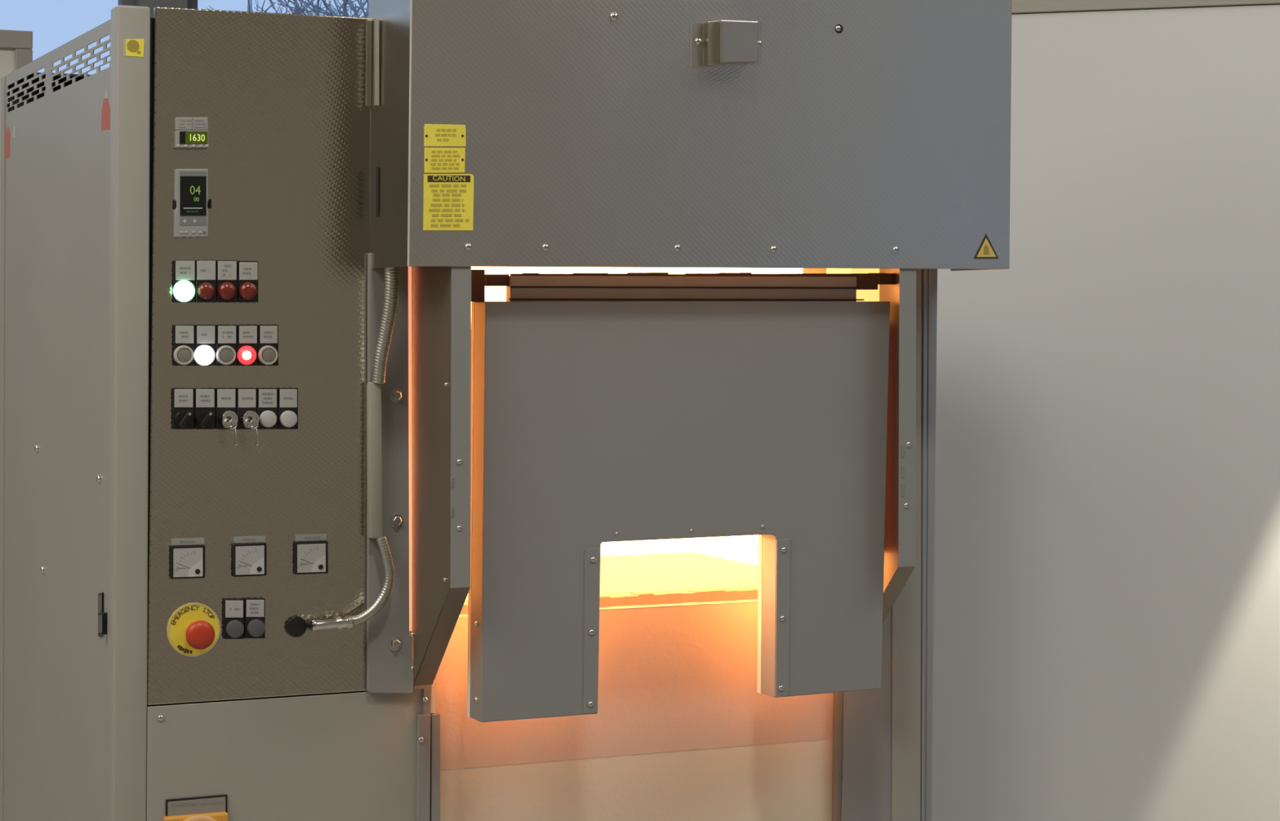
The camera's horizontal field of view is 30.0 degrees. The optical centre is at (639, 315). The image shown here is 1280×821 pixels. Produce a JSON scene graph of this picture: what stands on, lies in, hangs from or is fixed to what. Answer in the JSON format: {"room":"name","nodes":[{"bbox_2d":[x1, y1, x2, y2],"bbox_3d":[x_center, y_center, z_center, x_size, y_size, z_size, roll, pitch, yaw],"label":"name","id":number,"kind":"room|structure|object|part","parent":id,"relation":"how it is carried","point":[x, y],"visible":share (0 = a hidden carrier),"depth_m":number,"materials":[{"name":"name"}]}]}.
{"room":"factory floor","nodes":[
{"label":"factory floor","id":0,"kind":"room"},
{"bbox_2d":[136,0,186,17],"bbox_3d":[-1.787,-0.695,8.503,11.300,4.600,0.200,0,0,-24],"label":"wall","id":1,"kind":"structure","parent":0,"point":[151,4],"depth_m":8.44,"materials":[{"name":"grey metal"}]},
{"bbox_2d":[118,0,136,5],"bbox_3d":[-2.903,-1.599,7.981,2.430,1.900,0.070,0,0,-24],"label":"window","id":2,"kind":"structure","parent":1,"relation":"in","point":[129,2],"depth_m":8.44,"materials":[{"name":"grey"}]},
{"bbox_2d":[186,0,197,8],"bbox_3d":[-0.844,-1.593,8.911,1.750,1.900,0.070,0,0,-24],"label":"window","id":3,"kind":"structure","parent":1,"relation":"in","point":[193,4],"depth_m":8.53,"materials":[{"name":"grey"}]},
{"bbox_3d":[0.552,1.662,3.308,11.700,0.100,11.600,0,0,-24],"label":"floor","id":4,"kind":"structure","parent":0,"visible":0},
{"bbox_2d":[0,29,32,138],"bbox_3d":[-1.748,0.451,5.801,0.522,2.308,0.040,0,0,-24],"label":"wall","id":5,"kind":"structure","parent":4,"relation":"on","point":[15,46],"depth_m":5.88,"materials":[{"name":"grey concrete"}]},
{"bbox_3d":[-1.747,0.413,5.803,0.435,2.143,0.018,0,0,-24],"label":"panel","id":6,"kind":"part","parent":5,"relation":"part of","materials":[{"name":"white"}]},
{"bbox_3d":[-1.748,0.451,5.801,0.522,2.308,0.040,0,0,-24],"label":"frame","id":7,"kind":"part","parent":5,"relation":"part of","materials":[{"name":"grey"}]},
{"bbox_2d":[0,4,422,820],"bbox_3d":[-0.731,0.583,3.907,0.477,2.049,1.032,0,0,-24],"label":"tall cabinet","id":8,"kind":"object","parent":4,"relation":"on","point":[184,220],"visible":1,"depth_m":3.48,"materials":[{"name":"metal"}]},
{"bbox_3d":[-1.128,0.589,4.272,0.034,2.035,0.038,0,0,-24],"label":"corner post","id":9,"kind":"part","parent":8,"relation":"part of","materials":[{"name":"metal"}]},
{"bbox_3d":[-0.945,0.590,3.837,0.002,2.034,0.902,0,0,-24],"label":"panel","id":10,"kind":"part","parent":8,"relation":"part of","materials":[{"name":"paint"}]},
{"bbox_2d":[5,33,111,113],"bbox_3d":[-0.942,-0.383,3.837,0.002,0.048,0.902,0,0,-24],"label":"vent grille","id":11,"kind":"object","parent":8,"relation":"attached to","point":[46,61],"depth_m":3.81,"materials":[{"name":"metal"}]},
{"bbox_3d":[-0.786,0.420,3.473,0.002,0.028,0.015,0,0,-24],"label":"lever plate","id":12,"kind":"part","parent":8,"relation":"part of","materials":[{"name":"silver metal"}]},
{"bbox_3d":[-0.772,0.444,3.434,0.010,0.036,0.027,0,0,-24],"label":"lever","id":13,"kind":"part","parent":8,"relation":"part of","materials":[{"name":"black plastic"}]},
{"bbox_3d":[-0.734,0.584,3.410,0.054,2.048,0.047,0,0,-24],"label":"corner post","id":14,"kind":"part","parent":8,"relation":"part of","materials":[{"name":"metal"}]},
{"bbox_2d":[126,40,140,53],"bbox_3d":[-0.719,-0.382,3.389,0.020,0.020,0.001,0,0,-24],"label":"print","id":15,"kind":"object","parent":8,"relation":"attached to","point":[133,46],"depth_m":3.39,"materials":[{"name":"yellow"}]},
{"bbox_2d":[172,387,194,429],"bbox_3d":[-0.650,0.133,3.408,0.031,0.059,0.025,0,0,-24],"label":"switch","id":16,"kind":"object","parent":8,"relation":"attached to","point":[183,398],"depth_m":3.41,"materials":[{"name":"grey plastic"}]},
{"bbox_2d":[173,324,195,365],"bbox_3d":[-0.653,0.043,3.417,0.030,0.059,0.006,0,0,-24],"label":"indicator light","id":17,"kind":"object","parent":8,"relation":"attached to","point":[184,335],"depth_m":3.41,"materials":[{"name":"grey"}]},
{"bbox_2d":[173,260,195,302],"bbox_3d":[-0.651,-0.049,3.412,0.033,0.060,0.018,0,0,-24],"label":"indicator light","id":18,"kind":"object","parent":8,"relation":"attached to","point":[184,271],"depth_m":3.41,"materials":[{"name":"grey"}]},
{"bbox_2d":[177,644,191,653],"bbox_3d":[-0.652,0.478,3.418,0.022,0.014,0.001,0,0,-24],"label":"print","id":19,"kind":"object","parent":8,"relation":"attached to","point":[181,649],"depth_m":3.42,"materials":[{"name":"brown"}]},
{"bbox_2d":[179,117,192,129],"bbox_3d":[-0.649,-0.275,3.412,0.019,0.017,0.001,0,0,-24],"label":"print","id":20,"kind":"object","parent":8,"relation":"on","point":[185,123],"depth_m":3.41,"materials":[{"name":"grey"}]},
{"bbox_2d":[179,541,195,542],"bbox_3d":[-0.649,0.324,3.421,0.023,0.004,0.001,0,0,-24],"label":"print","id":21,"kind":"object","parent":8,"relation":"on","point":[180,541],"depth_m":3.42,"materials":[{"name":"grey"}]},
{"bbox_2d":[163,794,228,820],"bbox_3d":[-0.632,0.745,3.412,0.093,0.108,0.034,0,0,-24],"label":"switch","id":22,"kind":"object","parent":8,"relation":"attached to","point":[176,807],"depth_m":3.42,"materials":[{"name":"orange"}]},
{"bbox_2d":[194,120,205,128],"bbox_3d":[-0.630,-0.275,3.421,0.017,0.011,0.001,0,0,-24],"label":"print","id":23,"kind":"object","parent":8,"relation":"on","point":[197,123],"depth_m":3.42,"materials":[{"name":"grey"}]},
{"bbox_2d":[194,387,215,429],"bbox_3d":[-0.622,0.134,3.421,0.030,0.060,0.025,0,0,-24],"label":"switch","id":24,"kind":"object","parent":8,"relation":"attached to","point":[204,397],"depth_m":3.42,"materials":[{"name":"grey plastic"}]},
{"bbox_2d":[194,324,216,365],"bbox_3d":[-0.623,0.043,3.424,0.032,0.059,0.018,0,0,-24],"label":"indicator light","id":25,"kind":"object","parent":8,"relation":"attached to","point":[205,335],"depth_m":3.42,"materials":[{"name":"grey plastic"}]},
{"bbox_2d":[195,260,216,302],"bbox_3d":[-0.622,-0.049,3.425,0.030,0.061,0.018,0,0,-24],"label":"indicator light","id":26,"kind":"object","parent":8,"relation":"attached to","point":[206,270],"depth_m":3.42,"materials":[{"name":"red plastic"}]},
{"bbox_2d":[215,324,236,365],"bbox_3d":[-0.597,0.043,3.442,0.030,0.059,0.006,0,0,-24],"label":"indicator light","id":27,"kind":"object","parent":8,"relation":"attached to","point":[225,335],"depth_m":3.44,"materials":[{"name":"grey"}]},
{"bbox_2d":[215,387,238,429],"bbox_3d":[-0.594,0.134,3.433,0.030,0.060,0.025,0,0,-24],"label":"switch","id":28,"kind":"object","parent":8,"relation":"attached to","point":[226,398],"depth_m":3.44,"materials":[{"name":"grey metal"}]},
{"bbox_2d":[216,260,237,302],"bbox_3d":[-0.594,-0.049,3.437,0.031,0.061,0.018,0,0,-24],"label":"indicator light","id":29,"kind":"object","parent":8,"relation":"attached to","point":[226,270],"depth_m":3.44,"materials":[{"name":"red plastic"}]},
{"bbox_2d":[228,416,237,445],"bbox_3d":[-0.584,0.166,3.418,0.013,0.041,0.021,0,0,-24],"label":"key","id":30,"kind":"object","parent":8,"relation":"hanging from","point":[231,420],"visible":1,"depth_m":3.41,"materials":[{"name":"silver metal"}]},
{"bbox_3d":[-0.585,0.424,3.444,0.026,0.026,0.001,0,0,-24],"label":"legend plate","id":31,"kind":"part","parent":8,"relation":"part of","materials":[{"name":"grey plastic"}]},
{"bbox_2d":[236,324,257,365],"bbox_3d":[-0.566,0.043,3.448,0.031,0.059,0.021,0,0,-24],"label":"indicator light","id":32,"kind":"object","parent":8,"relation":"attached to","point":[246,335],"depth_m":3.45,"materials":[{"name":"red plastic"}]},
{"bbox_2d":[237,261,257,302],"bbox_3d":[-0.566,-0.049,3.450,0.030,0.060,0.018,0,0,-24],"label":"indicator light","id":33,"kind":"object","parent":8,"relation":"attached to","point":[247,271],"depth_m":3.45,"materials":[{"name":"red plastic"}]},
{"bbox_2d":[236,387,259,429],"bbox_3d":[-0.566,0.135,3.446,0.030,0.060,0.025,0,0,-24],"label":"switch","id":34,"kind":"object","parent":8,"relation":"attached to","point":[247,398],"depth_m":3.45,"materials":[{"name":"grey metal"}]},
{"bbox_2d":[249,603,259,613],"bbox_3d":[-0.558,0.424,3.455,0.014,0.016,0.001,0,0,-24],"label":"print","id":35,"kind":"object","parent":8,"relation":"on","point":[254,607],"depth_m":3.46,"materials":[{"name":"grey"}]},
{"bbox_2d":[249,416,260,452],"bbox_3d":[-0.557,0.171,3.428,0.022,0.051,0.013,0,0,40],"label":"key","id":36,"kind":"object","parent":8,"relation":"hanging from","point":[252,420],"visible":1,"depth_m":3.42,"materials":[{"name":"silver metal"}]},
{"bbox_3d":[-0.557,0.425,3.456,0.026,0.026,0.001,0,0,-24],"label":"legend plate","id":37,"kind":"part","parent":8,"relation":"part of","materials":[{"name":"grey plastic"}]},
{"bbox_3d":[-0.552,0.057,3.474,0.331,0.998,0.014,0,0,-24],"label":"control panel","id":38,"kind":"part","parent":8,"relation":"part of","materials":[{"name":"silver metal"}]},
{"bbox_2d":[262,392,273,404],"bbox_3d":[-0.540,0.120,3.463,0.017,0.016,0.001,0,0,-24],"label":"print","id":39,"kind":"object","parent":8,"relation":"on","point":[267,397],"depth_m":3.46,"materials":[{"name":"grey"}]},
{"bbox_3d":[-0.540,0.120,3.464,0.027,0.027,0.001,0,0,-24],"label":"legend plate","id":40,"kind":"part","parent":8,"relation":"part of","materials":[{"name":"grey plastic"}]},
{"bbox_2d":[257,324,278,365],"bbox_3d":[-0.540,0.043,3.468,0.030,0.059,0.006,0,0,-24],"label":"indicator light","id":41,"kind":"object","parent":8,"relation":"attached to","point":[268,335],"depth_m":3.46,"materials":[{"name":"grey"}]},
{"bbox_3d":[-0.514,1.073,3.486,0.424,1.031,0.005,0,0,-24],"label":"panel","id":42,"kind":"part","parent":8,"relation":"part of","materials":[{"name":"paint"}]},
{"bbox_3d":[-0.512,0.121,3.476,0.026,0.027,0.001,0,0,-24],"label":"legend plate","id":43,"kind":"part","parent":8,"relation":"part of","materials":[{"name":"grey plastic"}]},
{"bbox_2d":[304,537,320,538],"bbox_3d":[-0.480,0.326,3.497,0.024,0.004,0.001,0,0,-24],"label":"print","id":44,"kind":"object","parent":8,"relation":"on","point":[304,537],"depth_m":3.50,"materials":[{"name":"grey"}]},
{"bbox_2d":[284,266,398,637],"bbox_3d":[-0.436,0.195,3.494,0.163,0.550,0.049,0,0,-4],"label":"conduit","id":45,"kind":"object","parent":8,"relation":"attached to","point":[295,626],"visible":0.99,"depth_m":3.49,"materials":[{"name":"silver metal"}]},
{"bbox_2d":[284,616,317,637],"bbox_3d":[-0.492,0.455,3.480,0.044,0.031,0.025,0,0,-24],"label":"connector","id":46,"kind":"object","parent":45,"relation":"attached to","point":[295,626],"depth_m":3.48,"materials":[{"name":"black plastic"}]},
{"bbox_2d":[362,0,1012,820],"bbox_3d":[-0.043,0.358,3.953,1.018,2.503,0.892,0,0,-24],"label":"furnace","id":47,"kind":"object","parent":4,"relation":"on","point":[651,426],"visible":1,"depth_m":3.61,"materials":[{"name":"grey metal"}]},
{"bbox_3d":[-0.370,0.235,3.541,0.071,0.655,0.010,0,0,-24],"label":"bracket plate","id":48,"kind":"part","parent":47,"relation":"part of","materials":[{"name":"paint"}]},
{"bbox_3d":[-0.329,1.088,3.562,0.030,0.983,0.008,0,0,-24],"label":"frame post","id":49,"kind":"part","parent":47,"relation":"part of","materials":[{"name":"metal"}]},
{"bbox_3d":[-0.277,-0.221,3.394,0.062,0.037,0.001,0,0,-24],"label":"warning plate","id":50,"kind":"part","parent":47,"relation":"part of","materials":[{"name":"yellow metal"}]},
{"bbox_2d":[430,150,459,169],"bbox_3d":[-0.277,-0.221,3.393,0.044,0.028,0.001,0,0,-24],"label":"print","id":51,"kind":"object","parent":47,"relation":"on","point":[439,159],"depth_m":3.39,"materials":[{"name":"yellow"}]},
{"bbox_3d":[-0.277,-0.256,3.394,0.063,0.033,0.001,0,0,-24],"label":"warning plate","id":52,"kind":"part","parent":47,"relation":"part of","materials":[{"name":"yellow metal"}]},
{"bbox_2d":[435,128,456,141],"bbox_3d":[-0.276,-0.257,3.393,0.032,0.018,0.001,0,0,-24],"label":"print","id":53,"kind":"object","parent":47,"relation":"on","point":[441,135],"depth_m":3.39,"materials":[{"name":"yellow"}]},
{"bbox_3d":[-0.272,-0.161,3.396,0.076,0.082,0.001,0,0,-24],"label":"caution plate","id":54,"kind":"part","parent":47,"relation":"part of","materials":[{"name":"yellow metal"}]},
{"bbox_2d":[428,184,468,226],"bbox_3d":[-0.272,-0.157,3.396,0.060,0.062,0.001,0,0,-24],"label":"print","id":55,"kind":"object","parent":47,"relation":"attached to","point":[448,204],"depth_m":3.40,"materials":[{"name":"yellow"}]},
{"bbox_3d":[-0.242,-0.044,3.497,0.020,0.047,0.030,0,0,-24],"label":"guide rail","id":56,"kind":"part","parent":47,"relation":"part of","materials":[{"name":"brown metal"}]},
{"bbox_3d":[0.072,0.285,3.631,0.684,0.616,0.047,0,0,-24],"label":"lifting door","id":57,"kind":"part","parent":47,"relation":"part of","materials":[{"name":"paint"}]},
{"bbox_2d":[409,0,1012,269],"bbox_3d":[0.133,-0.479,3.580,1.009,0.821,0.002,0,0,-24],"label":"hood","id":58,"kind":"object","parent":47,"relation":"attached to","point":[860,134],"depth_m":3.56,"materials":[{"name":"silver metal"}]},
{"bbox_3d":[0.367,0.653,3.891,0.094,0.374,0.018,0,0,-24],"label":"frame post","id":59,"kind":"part","parent":47,"relation":"part of","materials":[{"name":"metal"}]},
{"bbox_2d":[983,244,989,254],"bbox_3d":[0.546,-0.104,3.765,0.011,0.016,0.001,0,0,-24],"label":"print","id":60,"kind":"object","parent":47,"relation":"attached to","point":[986,246],"depth_m":3.77,"materials":[{"name":"brown"}]},
{"bbox_2d":[932,4,1279,820],"bbox_3d":[1.402,0.492,4.815,1.750,2.244,0.040,0,0,18],"label":"wall","id":61,"kind":"structure","parent":4,"relation":"on","point":[1107,591],"depth_m":4.93,"materials":[{"name":"white paint"}]},
{"bbox_2d":[1011,0,1279,14],"bbox_3d":[1.405,-0.645,4.815,1.750,0.028,0.052,0,0,18],"label":"trim","id":62,"kind":"structure","parent":61,"relation":"on","point":[1019,6],"depth_m":4.93,"materials":[{"name":"beige paint"}]},
{"label":"outside","id":63,"kind":"structure","parent":0,"visible":0},
{"bbox_3d":[-7.364,1.763,36.271,65.000,0.250,54.600,0,0,-24],"label":"ground","id":64,"kind":"structure","parent":63,"visible":0},
{"bbox_2d":[206,0,368,17],"bbox_3d":[-2.235,-0.569,17.199,2.656,4.474,5.291,0,0,-24],"label":"bare tree","id":65,"kind":"object","parent":64,"relation":"on","point":[349,2],"visible":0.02,"depth_m":15.82,"materials":[{"name":"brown plant"}]},
{"bbox_2d":[247,0,364,15],"bbox_3d":[-3.336,-1.370,26.118,2.667,6.084,3.867,0,0,-24],"label":"bare tree","id":66,"kind":"object","parent":64,"relation":"on","point":[250,1],"visible":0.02,"depth_m":24.75,"materials":[{"name":"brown plant"}]},
{"bbox_2d":[248,0,368,17],"bbox_3d":[-0.878,-0.484,12.507,2.638,4.308,2.884,0,0,-24],"label":"bare tree","id":67,"kind":"object","parent":64,"relation":"on","point":[296,10],"visible":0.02,"depth_m":12.50,"materials":[{"name":"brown plant"}]}
]}

